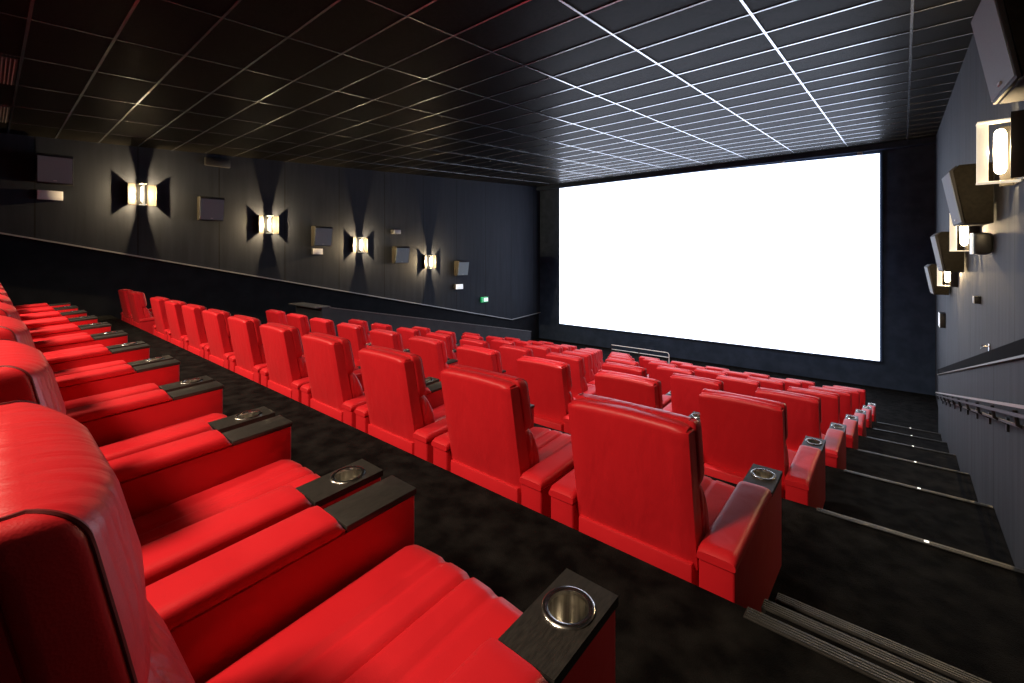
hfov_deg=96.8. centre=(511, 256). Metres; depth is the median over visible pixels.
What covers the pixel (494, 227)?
wall
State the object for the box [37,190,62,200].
emergency light
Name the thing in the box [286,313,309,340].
seat
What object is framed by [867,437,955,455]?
trim
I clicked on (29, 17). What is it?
ceiling grid
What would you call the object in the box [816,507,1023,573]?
trim
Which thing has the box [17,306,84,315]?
seat
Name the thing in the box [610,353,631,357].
seat
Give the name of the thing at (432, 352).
seat
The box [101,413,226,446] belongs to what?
seat cushion
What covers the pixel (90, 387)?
seat
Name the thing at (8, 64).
ceiling vent
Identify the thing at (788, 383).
seat
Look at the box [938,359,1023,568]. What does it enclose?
wall
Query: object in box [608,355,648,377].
seat
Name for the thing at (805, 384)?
seat
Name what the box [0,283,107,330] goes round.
seat
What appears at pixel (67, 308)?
tray
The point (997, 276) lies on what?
wall
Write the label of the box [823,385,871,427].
seat
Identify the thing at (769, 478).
tray
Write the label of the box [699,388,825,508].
seat
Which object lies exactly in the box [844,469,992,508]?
trim
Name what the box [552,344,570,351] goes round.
seat
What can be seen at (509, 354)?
seat
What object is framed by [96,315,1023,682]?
floor
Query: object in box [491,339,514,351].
seat
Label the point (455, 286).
emergency light
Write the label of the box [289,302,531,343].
wall
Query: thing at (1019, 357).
trim
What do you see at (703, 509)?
lumbar pillow
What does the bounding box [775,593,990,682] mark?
trim
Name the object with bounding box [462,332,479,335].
seat
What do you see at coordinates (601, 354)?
seat
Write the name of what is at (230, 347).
lumbar pillow
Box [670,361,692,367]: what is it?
seat
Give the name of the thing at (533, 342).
seat
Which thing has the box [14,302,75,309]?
seat
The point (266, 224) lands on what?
wall sconce
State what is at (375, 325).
seat
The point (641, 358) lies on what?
seat
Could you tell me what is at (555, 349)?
seat
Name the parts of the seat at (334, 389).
seat, backrest, armrest, armrest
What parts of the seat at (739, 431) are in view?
backrest, seat, armrest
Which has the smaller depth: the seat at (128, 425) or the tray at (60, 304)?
the seat at (128, 425)
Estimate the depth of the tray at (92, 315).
6.50 m
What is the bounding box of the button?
[973,296,980,303]
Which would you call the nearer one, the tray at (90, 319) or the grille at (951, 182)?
the grille at (951, 182)
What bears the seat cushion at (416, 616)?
on the seat at (343, 591)
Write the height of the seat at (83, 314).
1.159 m
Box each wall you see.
[0,133,539,318]
[0,234,538,338]
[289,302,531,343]
[539,145,934,394]
[935,33,1023,404]
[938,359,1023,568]
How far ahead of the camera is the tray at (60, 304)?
8.41 m
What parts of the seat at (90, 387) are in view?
armrest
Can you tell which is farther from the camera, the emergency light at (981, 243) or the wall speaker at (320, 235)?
the wall speaker at (320, 235)
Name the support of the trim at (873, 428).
attached to the floor
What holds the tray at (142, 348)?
on the seat at (62, 364)
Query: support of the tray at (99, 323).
on the seat at (90, 321)
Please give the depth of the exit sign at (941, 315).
10.83 m
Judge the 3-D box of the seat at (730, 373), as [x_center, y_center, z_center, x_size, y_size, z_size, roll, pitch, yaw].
[5.780,3.384,11.472,0.988,1.109,1.023,0,0,41]
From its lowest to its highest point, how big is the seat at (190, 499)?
1.159 m
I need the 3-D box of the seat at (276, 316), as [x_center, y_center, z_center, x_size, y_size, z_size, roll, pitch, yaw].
[-4.895,1.720,10.242,0.988,1.109,1.023,0,0,41]
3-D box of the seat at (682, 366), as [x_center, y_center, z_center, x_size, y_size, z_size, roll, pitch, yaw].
[4.992,3.384,12.152,0.988,1.109,1.023,0,0,41]
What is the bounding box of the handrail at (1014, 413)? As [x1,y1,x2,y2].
[935,392,1023,431]
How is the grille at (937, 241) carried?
attached to the wall speaker at (947, 260)
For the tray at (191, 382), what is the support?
on the seat at (90, 387)
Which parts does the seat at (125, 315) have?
backrest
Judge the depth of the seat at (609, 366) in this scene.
6.62 m
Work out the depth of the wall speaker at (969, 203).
4.95 m
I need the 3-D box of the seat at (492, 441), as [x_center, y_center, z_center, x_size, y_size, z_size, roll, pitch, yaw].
[0.094,1.301,3.289,0.988,1.115,1.083,0,0,41]
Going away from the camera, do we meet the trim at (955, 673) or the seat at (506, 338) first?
the trim at (955, 673)
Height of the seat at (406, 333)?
1.109 m
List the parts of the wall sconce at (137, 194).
bulb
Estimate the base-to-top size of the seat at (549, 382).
1.109 m
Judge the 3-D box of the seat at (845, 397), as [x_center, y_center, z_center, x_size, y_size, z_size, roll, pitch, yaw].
[6.064,2.968,8.617,0.988,1.109,1.023,0,0,41]
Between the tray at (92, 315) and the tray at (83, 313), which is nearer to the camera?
the tray at (92, 315)
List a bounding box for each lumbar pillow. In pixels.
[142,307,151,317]
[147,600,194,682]
[228,336,233,351]
[258,344,265,363]
[297,356,307,378]
[348,373,363,397]
[419,395,434,425]
[525,429,539,467]
[568,392,573,402]
[583,378,587,390]
[699,484,708,537]
[786,445,788,471]
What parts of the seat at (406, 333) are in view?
backrest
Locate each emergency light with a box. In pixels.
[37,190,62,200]
[312,248,322,254]
[453,284,462,288]
[970,232,992,254]
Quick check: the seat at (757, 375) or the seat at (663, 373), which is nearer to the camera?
the seat at (663, 373)
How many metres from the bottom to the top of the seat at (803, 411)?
1.109 m
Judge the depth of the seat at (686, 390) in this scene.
6.00 m
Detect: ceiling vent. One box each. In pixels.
[0,54,17,84]
[0,105,9,122]
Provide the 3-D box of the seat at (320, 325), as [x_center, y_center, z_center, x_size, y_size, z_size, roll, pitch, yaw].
[-3.320,1.720,8.884,0.988,1.109,1.023,0,0,41]
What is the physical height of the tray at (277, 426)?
0.041 m
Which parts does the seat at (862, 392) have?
backrest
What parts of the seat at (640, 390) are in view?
backrest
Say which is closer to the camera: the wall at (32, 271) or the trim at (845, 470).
the trim at (845, 470)
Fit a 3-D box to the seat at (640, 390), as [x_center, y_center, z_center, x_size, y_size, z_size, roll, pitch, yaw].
[1.405,1.720,4.808,0.988,1.109,1.023,0,0,41]
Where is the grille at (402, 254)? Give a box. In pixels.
[396,248,409,262]
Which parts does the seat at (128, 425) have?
armrest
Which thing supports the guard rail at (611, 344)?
on the floor
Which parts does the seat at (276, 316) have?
backrest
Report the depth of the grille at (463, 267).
19.72 m
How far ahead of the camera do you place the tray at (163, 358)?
3.78 m
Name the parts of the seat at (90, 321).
armrest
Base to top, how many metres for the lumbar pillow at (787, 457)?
0.390 m
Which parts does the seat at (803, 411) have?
backrest, armrest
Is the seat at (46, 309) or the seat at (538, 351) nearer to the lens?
the seat at (46, 309)
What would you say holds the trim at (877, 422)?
attached to the floor
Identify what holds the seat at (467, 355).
on the floor
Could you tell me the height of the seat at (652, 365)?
1.109 m
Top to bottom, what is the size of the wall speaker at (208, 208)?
0.650 m
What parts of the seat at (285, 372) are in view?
armrest, seat, backrest, armrest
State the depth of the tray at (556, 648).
1.07 m
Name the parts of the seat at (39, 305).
armrest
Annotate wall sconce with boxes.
[127,183,156,205]
[258,215,278,233]
[352,237,367,251]
[423,255,435,267]
[937,268,957,286]
[949,213,979,250]
[976,110,1023,185]
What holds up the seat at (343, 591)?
on the floor
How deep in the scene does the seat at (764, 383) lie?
8.86 m
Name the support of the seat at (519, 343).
on the floor
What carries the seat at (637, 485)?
on the floor
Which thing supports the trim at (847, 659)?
attached to the floor
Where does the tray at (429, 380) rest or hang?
on the seat at (334, 389)
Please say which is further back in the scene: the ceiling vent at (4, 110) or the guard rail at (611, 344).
the guard rail at (611, 344)
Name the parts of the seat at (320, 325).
backrest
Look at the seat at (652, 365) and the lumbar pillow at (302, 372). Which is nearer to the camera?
the lumbar pillow at (302, 372)
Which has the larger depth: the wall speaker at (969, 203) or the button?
the button
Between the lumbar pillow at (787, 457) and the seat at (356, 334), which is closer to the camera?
the lumbar pillow at (787, 457)
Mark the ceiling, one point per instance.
(160, 24)
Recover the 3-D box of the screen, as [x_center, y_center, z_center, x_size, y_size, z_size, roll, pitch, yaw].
[7.315,-0.140,19.244,12.963,7.250,0.241,0,0,41]
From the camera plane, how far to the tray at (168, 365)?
3.64 m
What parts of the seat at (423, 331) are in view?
backrest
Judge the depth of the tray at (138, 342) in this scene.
4.47 m
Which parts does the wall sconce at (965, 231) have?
bulb, wall plate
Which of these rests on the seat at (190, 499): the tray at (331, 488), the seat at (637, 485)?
the tray at (331, 488)
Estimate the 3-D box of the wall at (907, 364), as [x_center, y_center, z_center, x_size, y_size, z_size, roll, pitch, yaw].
[7.536,1.310,19.509,16.348,10.380,0.390,0,0,41]
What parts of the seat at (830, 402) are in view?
backrest, armrest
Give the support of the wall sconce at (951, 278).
attached to the wall at (997, 276)
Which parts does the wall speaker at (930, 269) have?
frame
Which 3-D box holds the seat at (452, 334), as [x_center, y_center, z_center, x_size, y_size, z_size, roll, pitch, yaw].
[-1.526,2.552,12.556,0.988,1.109,1.023,0,0,41]
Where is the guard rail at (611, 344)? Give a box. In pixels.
[611,344,668,361]
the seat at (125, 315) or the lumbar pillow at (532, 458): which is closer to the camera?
the lumbar pillow at (532, 458)
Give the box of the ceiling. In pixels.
[0,0,980,186]
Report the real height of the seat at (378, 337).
1.109 m
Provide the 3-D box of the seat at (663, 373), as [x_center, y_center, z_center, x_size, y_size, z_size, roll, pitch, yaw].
[3.199,2.552,8.480,0.988,1.109,1.023,0,0,41]
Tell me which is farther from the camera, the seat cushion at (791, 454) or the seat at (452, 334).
the seat at (452, 334)
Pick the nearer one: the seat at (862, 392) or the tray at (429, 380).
the tray at (429, 380)
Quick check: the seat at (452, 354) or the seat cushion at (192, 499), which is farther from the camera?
the seat at (452, 354)
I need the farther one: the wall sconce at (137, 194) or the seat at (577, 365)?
the wall sconce at (137, 194)
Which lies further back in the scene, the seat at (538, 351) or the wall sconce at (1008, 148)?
the seat at (538, 351)
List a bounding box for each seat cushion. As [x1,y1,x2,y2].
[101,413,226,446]
[132,459,319,545]
[205,545,522,682]
[432,404,445,421]
[529,427,570,461]
[701,476,734,528]
[784,450,796,498]
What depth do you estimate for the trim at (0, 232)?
12.96 m
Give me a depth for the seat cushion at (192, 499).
1.98 m
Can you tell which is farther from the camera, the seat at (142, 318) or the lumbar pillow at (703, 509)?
the seat at (142, 318)
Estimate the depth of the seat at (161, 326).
8.22 m
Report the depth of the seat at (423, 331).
12.75 m
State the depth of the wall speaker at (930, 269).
9.73 m
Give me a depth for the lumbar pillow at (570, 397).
5.04 m
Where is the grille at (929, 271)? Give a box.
[924,267,933,293]
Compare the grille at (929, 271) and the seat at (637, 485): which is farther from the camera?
the grille at (929, 271)
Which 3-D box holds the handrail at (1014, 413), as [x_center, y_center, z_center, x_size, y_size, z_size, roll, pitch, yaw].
[5.059,1.618,4.993,0.111,2.881,12.610,0,0,41]
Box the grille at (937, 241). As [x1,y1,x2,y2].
[930,236,942,270]
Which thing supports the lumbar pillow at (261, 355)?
on the seat at (248, 359)
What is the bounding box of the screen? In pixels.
[559,150,881,361]
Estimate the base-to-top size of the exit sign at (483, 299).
0.240 m
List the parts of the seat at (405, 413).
backrest, seat, armrest, armrest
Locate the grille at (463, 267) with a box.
[458,262,468,274]
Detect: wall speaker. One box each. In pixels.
[37,153,72,185]
[197,196,224,220]
[311,226,332,245]
[392,246,409,262]
[454,261,468,275]
[924,264,948,294]
[930,231,963,271]
[942,162,993,225]
[971,0,1023,104]
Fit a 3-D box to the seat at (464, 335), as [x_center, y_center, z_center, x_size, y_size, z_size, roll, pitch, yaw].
[-0.739,2.552,11.876,0.988,1.109,1.023,0,0,41]
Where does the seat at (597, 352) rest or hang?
on the floor
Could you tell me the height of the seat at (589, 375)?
1.109 m
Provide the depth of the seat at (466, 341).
8.60 m
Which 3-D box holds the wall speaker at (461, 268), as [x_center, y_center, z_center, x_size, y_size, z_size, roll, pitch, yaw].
[-2.203,0.481,19.827,0.372,0.650,0.585,0,0,44]
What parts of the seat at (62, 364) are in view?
armrest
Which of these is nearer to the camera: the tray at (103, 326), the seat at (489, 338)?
the tray at (103, 326)
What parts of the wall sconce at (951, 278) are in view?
bulb, wall plate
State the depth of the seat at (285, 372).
4.85 m
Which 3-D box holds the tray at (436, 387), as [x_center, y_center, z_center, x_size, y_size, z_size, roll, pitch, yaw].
[-0.742,1.294,4.541,0.157,0.041,0.279,0,0,41]
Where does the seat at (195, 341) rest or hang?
on the floor
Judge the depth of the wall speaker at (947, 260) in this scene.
7.32 m
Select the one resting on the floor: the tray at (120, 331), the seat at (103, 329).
the seat at (103, 329)
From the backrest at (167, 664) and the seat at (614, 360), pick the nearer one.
the backrest at (167, 664)
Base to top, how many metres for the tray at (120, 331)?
0.044 m
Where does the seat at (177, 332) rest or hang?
on the floor
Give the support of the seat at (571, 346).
on the floor
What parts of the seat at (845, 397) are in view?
backrest, armrest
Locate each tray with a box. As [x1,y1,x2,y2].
[49,302,70,305]
[55,306,77,310]
[61,311,86,315]
[68,315,95,319]
[69,317,97,321]
[78,322,107,327]
[80,324,110,329]
[90,330,123,336]
[92,332,127,340]
[106,341,144,349]
[109,344,149,353]
[127,355,172,367]
[133,359,179,372]
[158,375,212,392]
[167,381,223,400]
[208,406,274,432]
[222,415,291,445]
[295,459,382,506]
[324,475,415,532]
[426,377,438,385]
[426,381,441,392]
[446,359,457,364]
[498,568,617,682]
[743,463,781,495]
[802,436,825,451]
[829,422,845,433]
[845,414,857,421]
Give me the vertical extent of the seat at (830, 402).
1.109 m
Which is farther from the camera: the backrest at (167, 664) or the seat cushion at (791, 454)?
the seat cushion at (791, 454)
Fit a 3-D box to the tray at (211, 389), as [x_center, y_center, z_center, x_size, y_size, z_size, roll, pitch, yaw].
[-2.079,0.877,2.991,0.157,0.041,0.279,0,0,41]
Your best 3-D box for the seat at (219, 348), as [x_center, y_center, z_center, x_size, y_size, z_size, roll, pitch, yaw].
[-3.843,1.301,6.686,0.988,1.115,1.083,0,0,41]
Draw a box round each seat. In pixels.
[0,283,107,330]
[0,285,123,341]
[0,289,144,355]
[0,294,172,376]
[0,302,212,409]
[0,315,274,460]
[0,339,382,586]
[0,400,617,682]
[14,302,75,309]
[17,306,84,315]
[20,311,95,321]
[118,289,152,323]
[127,291,154,333]
[150,296,169,340]
[164,300,186,348]
[181,304,207,357]
[202,309,233,369]
[227,314,304,383]
[259,322,360,402]
[266,309,309,330]
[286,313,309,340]
[300,332,438,427]
[309,317,370,344]
[337,322,409,366]
[348,319,370,343]
[354,345,447,463]
[369,328,449,359]
[371,323,392,330]
[396,327,453,349]
[408,336,457,381]
[412,326,456,343]
[426,332,457,359]
[431,364,573,517]
[435,330,459,348]
[456,344,505,373]
[460,338,489,348]
[461,334,483,340]
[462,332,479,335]
[486,336,504,348]
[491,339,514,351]
[499,344,532,377]
[505,337,519,341]
[512,340,531,346]
[516,356,574,433]
[524,344,550,358]
[527,340,543,345]
[539,341,553,344]
[541,344,562,353]
[546,352,595,398]
[549,393,781,611]
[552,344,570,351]
[561,344,576,350]
[562,350,594,384]
[573,349,598,374]
[580,348,601,369]
[585,348,603,365]
[594,370,699,420]
[602,361,670,407]
[605,357,638,366]
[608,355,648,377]
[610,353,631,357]
[639,356,659,367]
[643,358,666,374]
[648,361,677,379]
[656,365,694,394]
[663,373,723,415]
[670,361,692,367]
[680,364,706,370]
[694,368,727,379]
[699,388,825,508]
[706,366,728,371]
[716,375,760,396]
[723,370,751,378]
[744,372,769,378]
[747,376,784,390]
[755,387,845,469]
[769,377,801,390]
[786,378,814,388]
[787,386,857,448]
[808,386,865,436]
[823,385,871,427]
[833,385,875,421]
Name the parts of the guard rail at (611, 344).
rail, rail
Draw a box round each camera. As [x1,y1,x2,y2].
[204,157,229,167]
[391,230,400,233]
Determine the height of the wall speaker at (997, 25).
0.650 m
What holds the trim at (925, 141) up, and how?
attached to the wall at (907, 364)
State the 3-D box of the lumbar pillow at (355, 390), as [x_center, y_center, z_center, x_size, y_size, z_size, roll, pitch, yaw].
[-1.671,1.246,4.427,0.635,0.390,0.225,0,0,41]
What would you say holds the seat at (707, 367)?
on the floor
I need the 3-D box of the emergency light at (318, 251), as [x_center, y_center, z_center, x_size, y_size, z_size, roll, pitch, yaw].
[-6.471,-0.183,15.104,0.108,0.200,0.340,0,0,41]
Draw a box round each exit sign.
[481,297,487,301]
[938,312,945,327]
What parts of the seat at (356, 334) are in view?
backrest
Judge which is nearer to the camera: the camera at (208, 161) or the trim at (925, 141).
the camera at (208, 161)
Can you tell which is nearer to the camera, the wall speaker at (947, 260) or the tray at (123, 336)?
the tray at (123, 336)
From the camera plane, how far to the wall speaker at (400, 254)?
17.30 m
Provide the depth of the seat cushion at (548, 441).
3.53 m
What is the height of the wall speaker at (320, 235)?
0.650 m
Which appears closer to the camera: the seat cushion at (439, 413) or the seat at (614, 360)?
the seat cushion at (439, 413)
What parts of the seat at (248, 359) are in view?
seat, backrest, armrest, armrest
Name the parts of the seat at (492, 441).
armrest, backrest, seat, armrest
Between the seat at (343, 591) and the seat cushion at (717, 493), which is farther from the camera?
the seat cushion at (717, 493)
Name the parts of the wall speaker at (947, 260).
frame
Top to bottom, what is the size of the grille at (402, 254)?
0.559 m
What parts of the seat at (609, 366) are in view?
backrest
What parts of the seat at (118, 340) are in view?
armrest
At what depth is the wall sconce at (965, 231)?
6.25 m
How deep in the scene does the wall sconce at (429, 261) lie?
18.62 m
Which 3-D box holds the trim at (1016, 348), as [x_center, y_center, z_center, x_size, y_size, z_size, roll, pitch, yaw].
[4.672,0.978,4.383,0.146,3.611,16.900,0,0,41]
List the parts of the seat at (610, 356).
backrest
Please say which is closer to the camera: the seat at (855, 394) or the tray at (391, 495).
the tray at (391, 495)
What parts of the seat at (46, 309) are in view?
armrest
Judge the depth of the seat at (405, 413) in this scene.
3.52 m
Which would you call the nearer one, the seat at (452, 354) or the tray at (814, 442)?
the tray at (814, 442)
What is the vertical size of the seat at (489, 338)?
1.109 m
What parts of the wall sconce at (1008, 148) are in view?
bulb, wall plate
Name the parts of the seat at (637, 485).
armrest, backrest, seat, armrest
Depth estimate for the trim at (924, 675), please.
1.84 m
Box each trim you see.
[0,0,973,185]
[0,232,540,319]
[536,136,935,190]
[743,607,913,682]
[761,599,955,682]
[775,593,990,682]
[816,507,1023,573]
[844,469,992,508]
[858,449,968,474]
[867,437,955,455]
[873,428,946,442]
[877,422,939,433]
[937,338,1023,373]
[937,354,1023,374]
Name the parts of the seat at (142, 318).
backrest, armrest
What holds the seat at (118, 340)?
on the floor
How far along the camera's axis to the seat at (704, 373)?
9.61 m
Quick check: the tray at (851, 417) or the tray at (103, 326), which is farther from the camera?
the tray at (851, 417)
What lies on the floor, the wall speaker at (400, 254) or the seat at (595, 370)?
the seat at (595, 370)
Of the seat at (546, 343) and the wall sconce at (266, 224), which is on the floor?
the seat at (546, 343)
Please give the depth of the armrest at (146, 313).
9.63 m
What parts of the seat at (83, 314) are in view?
armrest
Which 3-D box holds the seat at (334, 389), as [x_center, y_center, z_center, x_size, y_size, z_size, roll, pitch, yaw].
[-1.480,1.301,4.648,0.988,1.115,1.083,0,0,41]
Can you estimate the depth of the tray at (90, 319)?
6.37 m
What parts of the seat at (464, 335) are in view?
backrest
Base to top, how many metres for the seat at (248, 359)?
1.115 m
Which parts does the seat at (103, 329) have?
armrest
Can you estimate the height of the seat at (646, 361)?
1.109 m
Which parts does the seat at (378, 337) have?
backrest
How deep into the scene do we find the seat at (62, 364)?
4.01 m
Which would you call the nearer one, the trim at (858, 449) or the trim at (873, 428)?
the trim at (858, 449)
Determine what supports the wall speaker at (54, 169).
attached to the wall at (494, 227)
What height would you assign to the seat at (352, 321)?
1.109 m
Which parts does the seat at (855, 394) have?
backrest, armrest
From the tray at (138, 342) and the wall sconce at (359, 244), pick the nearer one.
the tray at (138, 342)
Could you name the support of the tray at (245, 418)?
on the seat at (128, 425)
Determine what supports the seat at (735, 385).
on the floor
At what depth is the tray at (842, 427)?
5.66 m
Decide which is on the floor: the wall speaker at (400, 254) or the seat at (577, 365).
the seat at (577, 365)
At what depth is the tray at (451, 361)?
7.39 m
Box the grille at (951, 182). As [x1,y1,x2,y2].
[942,173,960,224]
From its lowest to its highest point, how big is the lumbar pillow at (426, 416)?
0.390 m

